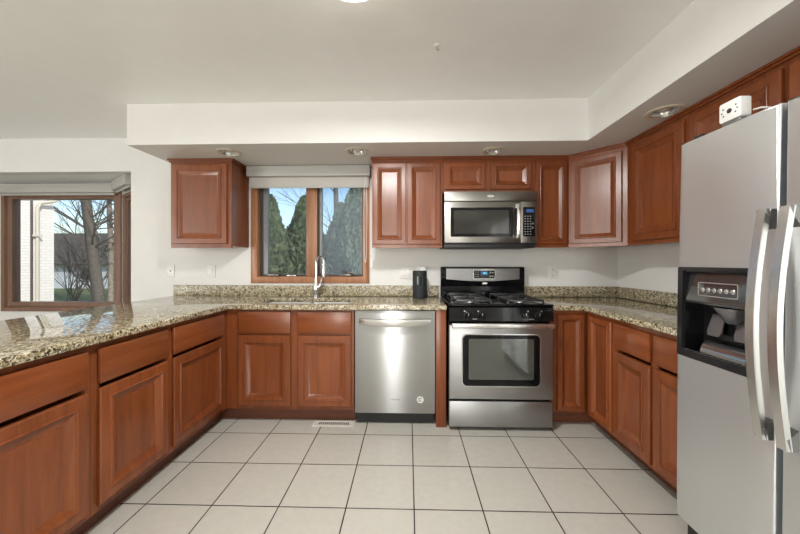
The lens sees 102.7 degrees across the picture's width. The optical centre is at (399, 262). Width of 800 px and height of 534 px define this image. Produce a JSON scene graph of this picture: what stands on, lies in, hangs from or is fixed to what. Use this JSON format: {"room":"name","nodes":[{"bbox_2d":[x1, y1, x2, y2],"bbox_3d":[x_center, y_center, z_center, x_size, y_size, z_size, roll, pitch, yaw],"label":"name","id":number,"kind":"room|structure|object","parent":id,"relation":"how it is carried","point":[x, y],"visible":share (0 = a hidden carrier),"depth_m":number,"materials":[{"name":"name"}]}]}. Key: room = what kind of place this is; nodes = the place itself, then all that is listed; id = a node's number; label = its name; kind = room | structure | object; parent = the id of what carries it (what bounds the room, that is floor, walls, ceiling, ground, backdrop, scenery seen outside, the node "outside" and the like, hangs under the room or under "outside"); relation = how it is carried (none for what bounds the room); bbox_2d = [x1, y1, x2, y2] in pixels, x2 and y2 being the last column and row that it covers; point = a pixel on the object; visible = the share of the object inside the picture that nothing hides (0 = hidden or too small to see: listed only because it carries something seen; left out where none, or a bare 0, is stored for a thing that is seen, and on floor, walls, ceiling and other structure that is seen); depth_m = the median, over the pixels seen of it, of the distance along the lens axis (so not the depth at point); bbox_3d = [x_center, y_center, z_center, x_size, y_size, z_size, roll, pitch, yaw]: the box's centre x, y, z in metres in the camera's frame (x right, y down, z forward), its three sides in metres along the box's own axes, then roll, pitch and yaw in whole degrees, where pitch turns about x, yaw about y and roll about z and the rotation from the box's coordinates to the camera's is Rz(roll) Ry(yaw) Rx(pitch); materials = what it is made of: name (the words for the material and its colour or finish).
{"room":"kitchen","nodes":[
{"label":"kitchen","id":0,"kind":"room"},
{"bbox_2d":[0,184,0,320],"bbox_3d":[-4.745,0.178,3.463,0.585,2.113,0.089,0,0,-36],"label":"wall","id":1,"kind":"structure","parent":0,"point":[0,184],"depth_m":3.60,"materials":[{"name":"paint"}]},
{"bbox_2d":[1,183,122,319],"bbox_3d":[-3.782,0.178,3.631,1.529,2.113,0.102,0,0,2],"label":"wall","id":2,"kind":"structure","parent":0,"point":[5,315],"depth_m":3.59,"materials":[{"name":"paint"}]},
{"bbox_2d":[1,192,121,311],"bbox_3d":[-3.783,-0.132,3.615,1.377,1.361,0.108,0,0,2],"label":"window","id":3,"kind":"structure","parent":2,"relation":"in","point":[10,205],"depth_m":3.59,"materials":[{"name":"brown wood"}]},
{"bbox_2d":[0,184,115,195],"bbox_3d":[-3.783,-0.792,3.524,1.341,0.112,0.071,0,0,2],"label":"roller shade","id":4,"kind":"object","parent":3,"relation":"attached to","point":[75,189],"visible":0.82,"depth_m":3.49,"materials":[{"name":"grey fabric"}]},
{"bbox_2d":[0,174,130,183],"bbox_3d":[-3.765,-0.930,3.453,2.350,0.102,0.457,0,0,2],"label":"ceiling","id":5,"kind":"structure","parent":0,"point":[106,178],"depth_m":3.40,"materials":[{"name":"paint"}]},
{"bbox_2d":[0,138,617,301],"bbox_3d":[-2.122,0.015,3.130,8.496,2.438,0.102,0,0,2],"label":"wall","id":6,"kind":"structure","parent":0,"point":[151,250],"depth_m":3.08,"materials":[{"name":"paint"}]},
{"bbox_2d":[167,265,174,276],"bbox_3d":[-2.205,0.083,3.077,0.074,0.119,0.009,0,0,2],"label":"jack plate","id":7,"kind":"object","parent":6,"relation":"attached to","point":[170,268],"visible":1,"depth_m":3.07,"materials":[{"name":"white plastic"}]},
{"bbox_2d":[167,158,248,247],"bbox_3d":[-1.713,-0.508,2.900,0.573,0.767,0.329,0,0,2],"label":"upper cabinet","id":8,"kind":"object","parent":6,"relation":"attached to","point":[210,196],"visible":0.99,"depth_m":2.76,"materials":[{"name":"brown wood"}]},
{"bbox_2d":[207,265,215,276],"bbox_3d":[-1.809,0.088,3.066,0.079,0.114,0.011,0,0,2],"label":"switch plate","id":9,"kind":"object","parent":6,"relation":"attached to","point":[211,269],"visible":1,"depth_m":3.06,"materials":[{"name":"white plastic"}]},
{"bbox_2d":[173,285,438,295],"bbox_3d":[-0.901,0.269,3.036,2.530,0.101,0.020,0,0,2],"label":"backsplash","id":10,"kind":"structure","parent":6,"relation":"attached to","point":[178,290],"depth_m":3.03,"materials":[{"name":"beige stone"}]},
{"bbox_2d":[251,188,368,282],"bbox_3d":[-0.853,-0.340,3.081,1.130,1.077,0.134,0,0,2],"label":"window","id":11,"kind":"structure","parent":6,"relation":"in","point":[260,197],"depth_m":3.04,"materials":[{"name":"brown wood"}]},
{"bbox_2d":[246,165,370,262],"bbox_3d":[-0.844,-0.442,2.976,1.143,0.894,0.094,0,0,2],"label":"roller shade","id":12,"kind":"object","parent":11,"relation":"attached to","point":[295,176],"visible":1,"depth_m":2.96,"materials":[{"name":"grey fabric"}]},
{"bbox_2d":[370,156,441,247],"bbox_3d":[0.056,-0.508,2.854,0.607,0.767,0.329,0,0,2],"label":"upper cabinet","id":13,"kind":"object","parent":6,"relation":"attached to","point":[406,191],"visible":1,"depth_m":2.71,"materials":[{"name":"brown wood"}]},
{"bbox_2d":[400,266,412,278],"bbox_3d":[0.059,0.095,3.017,0.122,0.119,0.011,0,0,2],"label":"switch plate","id":14,"kind":"object","parent":6,"relation":"attached to","point":[406,272],"visible":1,"depth_m":3.02,"materials":[{"name":"white plastic"}]},
{"bbox_2d":[442,155,533,195],"bbox_3d":[0.740,-0.738,2.836,0.757,0.307,0.329,0,0,2],"label":"upper cabinet","id":15,"kind":"object","parent":6,"relation":"attached to","point":[459,173],"visible":0.91,"depth_m":2.69,"materials":[{"name":"brown wood"}]},
{"bbox_2d":[440,191,536,249],"bbox_3d":[0.742,-0.349,2.782,0.749,0.460,0.439,0,0,2],"label":"microwave","id":16,"kind":"object","parent":15,"relation":"attached to","point":[474,220],"visible":0.99,"depth_m":2.61,"materials":[{"name":"silver metal"}]},
{"bbox_2d":[533,155,568,247],"bbox_3d":[1.266,-0.508,2.822,0.293,0.767,0.329,0,0,2],"label":"upper cabinet","id":17,"kind":"object","parent":6,"relation":"attached to","point":[550,172],"visible":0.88,"depth_m":2.68,"materials":[{"name":"brown wood"}]},
{"bbox_2d":[549,266,556,278],"bbox_3d":[1.426,0.094,2.982,0.079,0.117,0.009,0,0,2],"label":"power outlet","id":18,"kind":"object","parent":6,"relation":"attached to","point":[552,269],"visible":1,"depth_m":2.98,"materials":[{"name":"white plastic"}]},
{"bbox_2d":[568,142,668,246],"bbox_3d":[1.707,-0.508,2.674,0.609,0.767,0.604,0,0,2],"label":"upper cabinet","id":19,"kind":"object","parent":6,"relation":"attached to","point":[597,178],"visible":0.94,"depth_m":2.51,"materials":[{"name":"brown wood"}]},
{"bbox_2d":[0,0,694,138],"bbox_3d":[-2.216,-1.255,-0.463,8.496,0.102,7.290,0,0,2],"label":"ceiling","id":20,"kind":"structure","parent":0,"point":[69,68],"depth_m":1.82,"materials":[{"name":"paint"}]},
{"bbox_2d":[344,0,364,1],"bbox_3d":[-0.196,-1.147,1.250,0.366,0.114,0.366,0,0,2],"label":"ceiling lamp","id":21,"kind":"object","parent":20,"relation":"attached to","point":[344,0],"visible":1,"depth_m":1.37,"materials":[{"name":"white plastic"}]},
{"bbox_2d":[84,413,687,533],"bbox_3d":[-2.216,1.285,-0.463,8.496,0.102,7.290,0,0,2],"label":"floor","id":22,"kind":"structure","parent":0,"point":[241,475],"depth_m":1.77,"materials":[{"name":"tile"}]},
{"bbox_2d":[0,346,89,533],"bbox_3d":[-1.647,0.795,1.152,0.616,0.879,0.519,0,0,2],"label":"base cabinet","id":23,"kind":"object","parent":22,"relation":"on","point":[45,402],"visible":0.93,"depth_m":1.22,"materials":[{"name":"brown wood"}]},
{"bbox_2d":[72,325,168,533],"bbox_3d":[-1.635,0.795,1.642,0.616,0.879,0.458,0,0,2],"label":"base cabinet","id":24,"kind":"object","parent":22,"relation":"on","point":[129,375],"visible":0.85,"depth_m":1.58,"materials":[{"name":"brown wood"}]},
{"bbox_2d":[155,310,225,473],"bbox_3d":[-1.620,0.795,2.207,0.616,0.879,0.670,0,0,2],"label":"base cabinet","id":25,"kind":"object","parent":22,"relation":"on","point":[197,346],"visible":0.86,"depth_m":2.09,"materials":[{"name":"brown wood"}]},
{"bbox_2d":[222,302,355,419],"bbox_3d":[-0.883,0.795,2.725,1.084,0.879,0.616,0,0,2],"label":"base cabinet","id":26,"kind":"object","parent":22,"relation":"on","point":[281,364],"visible":0.91,"depth_m":2.43,"materials":[{"name":"brown wood"}]},
{"bbox_2d":[0,296,446,368],"bbox_3d":[-0.934,0.338,1.700,2.524,0.035,2.690,0,0,2],"label":"countertop","id":27,"kind":"structure","parent":26,"relation":"on","point":[24,339],"depth_m":1.89,"materials":[{"name":"beige stone"}]},
{"bbox_2d":[270,302,348,302],"bbox_3d":[-0.781,0.463,2.682,0.749,0.213,0.345,0,0,2],"label":"sink","id":28,"kind":"object","parent":27,"relation":"in","point":[270,302],"visible":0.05,"depth_m":2.85,"materials":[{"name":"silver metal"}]},
{"bbox_2d":[313,256,325,297],"bbox_3d":[-0.728,0.129,2.901,0.157,0.381,0.058,0,0,39],"label":"faucet","id":29,"kind":"object","parent":27,"relation":"on","point":[316,287],"visible":1,"depth_m":2.91,"materials":[{"name":"silver metal"}]},
{"bbox_2d":[413,270,426,298],"bbox_3d":[0.177,0.197,2.866,0.127,0.246,0.128,0,0,2],"label":"speaker","id":30,"kind":"object","parent":27,"relation":"on","point":[419,276],"visible":1,"depth_m":2.81},
{"bbox_2d":[312,420,354,426],"bbox_3d":[-0.505,1.232,2.446,0.315,0.006,0.084,0,0,2],"label":"floor vent","id":31,"kind":"object","parent":22,"relation":"in","point":[329,423],"visible":1,"depth_m":2.44,"materials":[{"name":"white metal"}]},
{"bbox_2d":[355,310,434,422],"bbox_3d":[-0.032,0.795,2.675,0.602,0.866,0.648,0,0,2],"label":"dishwasher","id":32,"kind":"object","parent":22,"relation":"on","point":[395,349],"visible":0.99,"depth_m":2.40,"materials":[{"name":"silver metal"}]},
{"bbox_2d":[434,310,445,426],"bbox_3d":[0.315,0.795,2.702,0.076,0.879,0.617,0,0,2],"label":"end panel","id":33,"kind":"object","parent":22,"relation":"on","point":[440,315],"visible":0.59,"depth_m":2.39,"materials":[{"name":"brown wood"}]},
{"bbox_2d":[440,267,554,427],"bbox_3d":[0.742,0.639,2.631,0.757,1.191,0.726,0,0,2],"label":"gas range","id":34,"kind":"object","parent":22,"relation":"on","point":[499,337],"visible":0.99,"depth_m":2.33,"materials":[{"name":"silver metal"}]},
{"bbox_2d":[441,293,553,305],"bbox_3d":[0.742,0.296,2.617,0.757,0.046,0.592,0,0,2],"label":"cooktop","id":35,"kind":"object","parent":34,"relation":"in","point":[450,299],"depth_m":2.48,"materials":[{"name":"black metal"}]},
{"bbox_2d":[550,311,632,454],"bbox_3d":[1.552,0.795,2.503,0.858,0.879,0.920,0,0,2],"label":"base cabinet","id":36,"kind":"object","parent":22,"relation":"on","point":[583,341],"visible":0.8,"depth_m":2.37,"materials":[{"name":"brown wood"}]},
{"bbox_2d":[536,297,676,335],"bbox_3d":[1.556,0.338,2.202,0.886,0.035,1.557,0,0,2],"label":"countertop","id":37,"kind":"structure","parent":36,"relation":"on","point":[657,317],"depth_m":2.22,"materials":[{"name":"beige stone"}]},
{"bbox_2d":[614,319,675,491],"bbox_3d":[1.653,0.795,1.875,0.616,0.879,0.329,0,0,2],"label":"base cabinet","id":38,"kind":"object","parent":22,"relation":"on","point":[634,367],"visible":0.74,"depth_m":1.86,"materials":[{"name":"brown wood"}]},
{"bbox_2d":[653,331,677,492],"bbox_3d":[1.645,0.795,1.566,0.616,0.879,0.286,0,0,2],"label":"base cabinet","id":39,"kind":"object","parent":22,"relation":"on","point":[665,356],"visible":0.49,"depth_m":1.63,"materials":[{"name":"brown wood"}]},
{"bbox_2d":[677,95,799,533],"bbox_3d":[1.530,0.349,0.968,0.754,1.778,0.888,1,0,2],"label":"refrigerator","id":40,"kind":"object","parent":22,"relation":"on","point":[738,302],"visible":1,"depth_m":1.16,"materials":[{"name":"grey metal"}]},
{"bbox_2d":[719,96,770,126],"bbox_3d":[1.311,-0.575,1.213,0.105,0.090,0.108,0,0,2],"label":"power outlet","id":41,"kind":"object","parent":40,"relation":"on","point":[738,108],"visible":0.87,"depth_m":1.20,"materials":[{"name":"white plastic"}]},
{"bbox_2d":[127,0,799,167],"bbox_3d":[-0.084,-1.049,0.625,4.087,0.310,4.801,0,0,2],"label":"soffit","id":42,"kind":"structure","parent":0,"point":[710,45],"depth_m":2.37,"materials":[{"name":"paint"}]},
{"bbox_2d":[215,148,241,156],"bbox_3d":[-1.393,-0.955,2.603,0.190,0.137,0.190,0,0,2],"label":"recessed light","id":43,"kind":"object","parent":42,"relation":"in","point":[226,151],"visible":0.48,"depth_m":2.61,"materials":[{"name":"beige"}]},
{"bbox_2d":[345,147,368,155],"bbox_3d":[-0.344,-0.955,2.575,0.190,0.137,0.190,0,0,2],"label":"recessed light","id":44,"kind":"object","parent":42,"relation":"in","point":[353,149],"visible":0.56,"depth_m":2.58,"materials":[{"name":"white metal"}]},
{"bbox_2d":[481,147,505,154],"bbox_3d":[0.751,-0.955,2.567,0.190,0.137,0.190,0,0,2],"label":"recessed light","id":45,"kind":"object","parent":42,"relation":"in","point":[496,150],"visible":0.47,"depth_m":2.57,"materials":[{"name":"white metal"}]},
{"bbox_2d":[644,104,684,119],"bbox_3d":[1.569,-0.955,1.903,0.190,0.137,0.190,0,0,2],"label":"recessed light","id":46,"kind":"object","parent":42,"relation":"in","point":[664,111],"visible":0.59,"depth_m":1.91,"materials":[{"name":"white metal"}]},
{"bbox_2d":[618,243,678,292],"bbox_3d":[1.978,0.015,-0.624,0.102,2.438,7.188,0,0,2],"label":"wall","id":47,"kind":"structure","parent":0,"point":[647,267],"depth_m":2.57,"materials":[{"name":"paint"}]},
{"bbox_2d":[524,286,677,306],"bbox_3d":[1.557,0.272,2.202,0.884,0.096,1.558,0,0,2],"label":"backsplash","id":48,"kind":"structure","parent":47,"relation":"attached to","point":[658,297],"depth_m":2.95,"materials":[{"name":"beige stone"}]},
{"bbox_2d":[625,109,688,245],"bbox_3d":[1.826,-0.508,2.114,0.336,0.767,0.524,0,0,2],"label":"upper cabinet","id":49,"kind":"object","parent":47,"relation":"attached to","point":[654,155],"visible":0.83,"depth_m":2.09,"materials":[{"name":"brown wood"}]},
{"bbox_2d":[686,46,799,141],"bbox_3d":[1.806,-0.738,1.365,0.336,0.307,0.973,0,0,2],"label":"upper cabinet","id":50,"kind":"object","parent":47,"relation":"attached to","point":[776,82],"visible":0.56,"depth_m":1.48,"materials":[{"name":"brown wood"}]},
{"bbox_3d":[-2.810,0.178,3.413,0.559,2.113,0.428,0,0,2],"label":"wall","id":51,"kind":"structure","parent":0,"visible":0},
{"bbox_2d":[111,174,130,192],"bbox_3d":[-2.884,-0.813,3.329,0.488,0.122,0.089,0,0,36],"label":"roller shade","id":52,"kind":"object","parent":51,"relation":"attached to","point":[123,182],"visible":0.94,"depth_m":3.25,"materials":[{"name":"grey fabric"}]},
{"bbox_2d":[122,191,130,302],"bbox_3d":[-2.828,-0.098,3.415,0.468,1.293,0.108,0,0,36],"label":"window","id":53,"kind":"structure","parent":51,"relation":"in","point":[126,198],"depth_m":3.50,"materials":[{"name":"brown wood"}]},
{"label":"outside","id":54,"kind":"structure","parent":0,"visible":0},
{"bbox_2d":[54,288,107,300],"bbox_3d":[-18.245,1.819,30.969,114.300,0.152,91.440,0,0,2],"label":"ground","id":55,"kind":"structure","parent":54,"point":[59,293],"depth_m":17.32,"materials":[{"name":"green plant"}]},
{"bbox_2d":[21,200,53,300],"bbox_3d":[-10.831,-0.518,6.026,4.750,4.521,4.064,0,0,2],"label":"brick building","id":56,"kind":"structure","parent":55,"relation":"on","point":[28,207],"depth_m":7.44,"materials":[{"name":"white brick"}]},
{"bbox_2d":[32,200,60,300],"bbox_3d":[-8.354,-0.417,7.613,0.161,4.320,0.543,0,0,23],"label":"downspout","id":57,"kind":"object","parent":56,"relation":"attached to","point":[37,235],"visible":0.62,"depth_m":7.41,"materials":[{"name":"beige paint"}]},
{"bbox_2d":[54,200,106,300],"bbox_3d":[-13.949,-0.997,13.820,6.087,5.498,3.597,0,0,37],"label":"bare shrub","id":58,"kind":"object","parent":55,"relation":"on","point":[77,274],"visible":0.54,"depth_m":13.46,"materials":[{"name":"brown plant"}]},
{"bbox_2d":[54,201,107,295],"bbox_3d":[-16.485,-1.276,16.157,7.236,6.056,5.494,0,0,-39],"label":"bare shrub","id":59,"kind":"object","parent":55,"relation":"on","point":[106,275],"visible":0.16,"depth_m":16.06,"materials":[{"name":"brown plant"}]},
{"bbox_2d":[54,200,113,300],"bbox_3d":[-10.195,-3.474,10.437,7.800,10.472,5.810,0,0,-33],"label":"bare tree","id":60,"kind":"object","parent":55,"relation":"on","point":[90,226],"visible":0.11,"depth_m":10.36,"materials":[{"name":"grey plant"}]},
{"bbox_2d":[54,233,113,287],"bbox_3d":[-20.563,-0.264,24.931,17.526,4.013,8.128,0,0,2],"label":"neighbor house","id":61,"kind":"structure","parent":55,"relation":"on","point":[56,284],"depth_m":21.44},
{"bbox_2d":[55,200,112,258],"bbox_3d":[-12.412,-3.131,11.849,5.413,9.797,6.946,0,0,41],"label":"bare tree","id":62,"kind":"object","parent":55,"relation":"on","point":[99,239],"visible":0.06,"depth_m":12.18,"materials":[{"name":"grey plant"}]},
{"bbox_2d":[71,200,113,263],"bbox_3d":[-11.363,-1.206,14.229,5.287,5.916,5.123,0,0,-16],"label":"bare shrub","id":63,"kind":"object","parent":55,"relation":"on","point":[95,200],"visible":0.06,"depth_m":13.13,"materials":[{"name":"brown plant"}]},
{"bbox_2d":[91,200,113,300],"bbox_3d":[-9.596,-2.859,11.455,7.706,9.204,5.486,0,0,15],"label":"bare tree","id":64,"kind":"object","parent":55,"relation":"on","point":[110,291],"visible":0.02,"depth_m":11.18,"materials":[{"name":"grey plant"}]},
{"bbox_2d":[270,194,295,273],"bbox_3d":[-2.635,0.161,6.571,1.373,3.164,1.320,0,0,2],"label":"evergreen tree","id":65,"kind":"object","parent":55,"relation":"on","point":[279,244],"visible":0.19,"depth_m":6.37,"materials":[{"name":"green plant"}]},
{"bbox_2d":[279,194,328,273],"bbox_3d":[-2.115,0.108,7.191,1.680,3.269,1.651,0,0,2],"label":"evergreen tree","id":66,"kind":"object","parent":55,"relation":"on","point":[296,231],"visible":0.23,"depth_m":6.86,"materials":[{"name":"green plant"}]},
{"bbox_2d":[273,188,344,234],"bbox_3d":[-2.232,-2.997,10.484,6.776,9.484,6.332,0,0,22],"label":"bare tree","id":67,"kind":"object","parent":55,"relation":"on","point":[335,190],"visible":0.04,"depth_m":10.65,"materials":[{"name":"grey plant"}]},
{"bbox_2d":[323,201,343,260],"bbox_3d":[-1.531,0.109,7.967,1.420,3.266,1.407,0,0,30],"label":"evergreen tree","id":68,"kind":"object","parent":55,"relation":"on","point":[337,211],"visible":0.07,"depth_m":7.83,"materials":[{"name":"grey plant"}]},
{"bbox_2d":[325,188,360,273],"bbox_3d":[-0.993,0.044,6.678,1.694,3.396,1.718,0,0,31],"label":"evergreen tree","id":69,"kind":"object","parent":55,"relation":"on","point":[346,234],"visible":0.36,"depth_m":6.37,"materials":[{"name":"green plant"}]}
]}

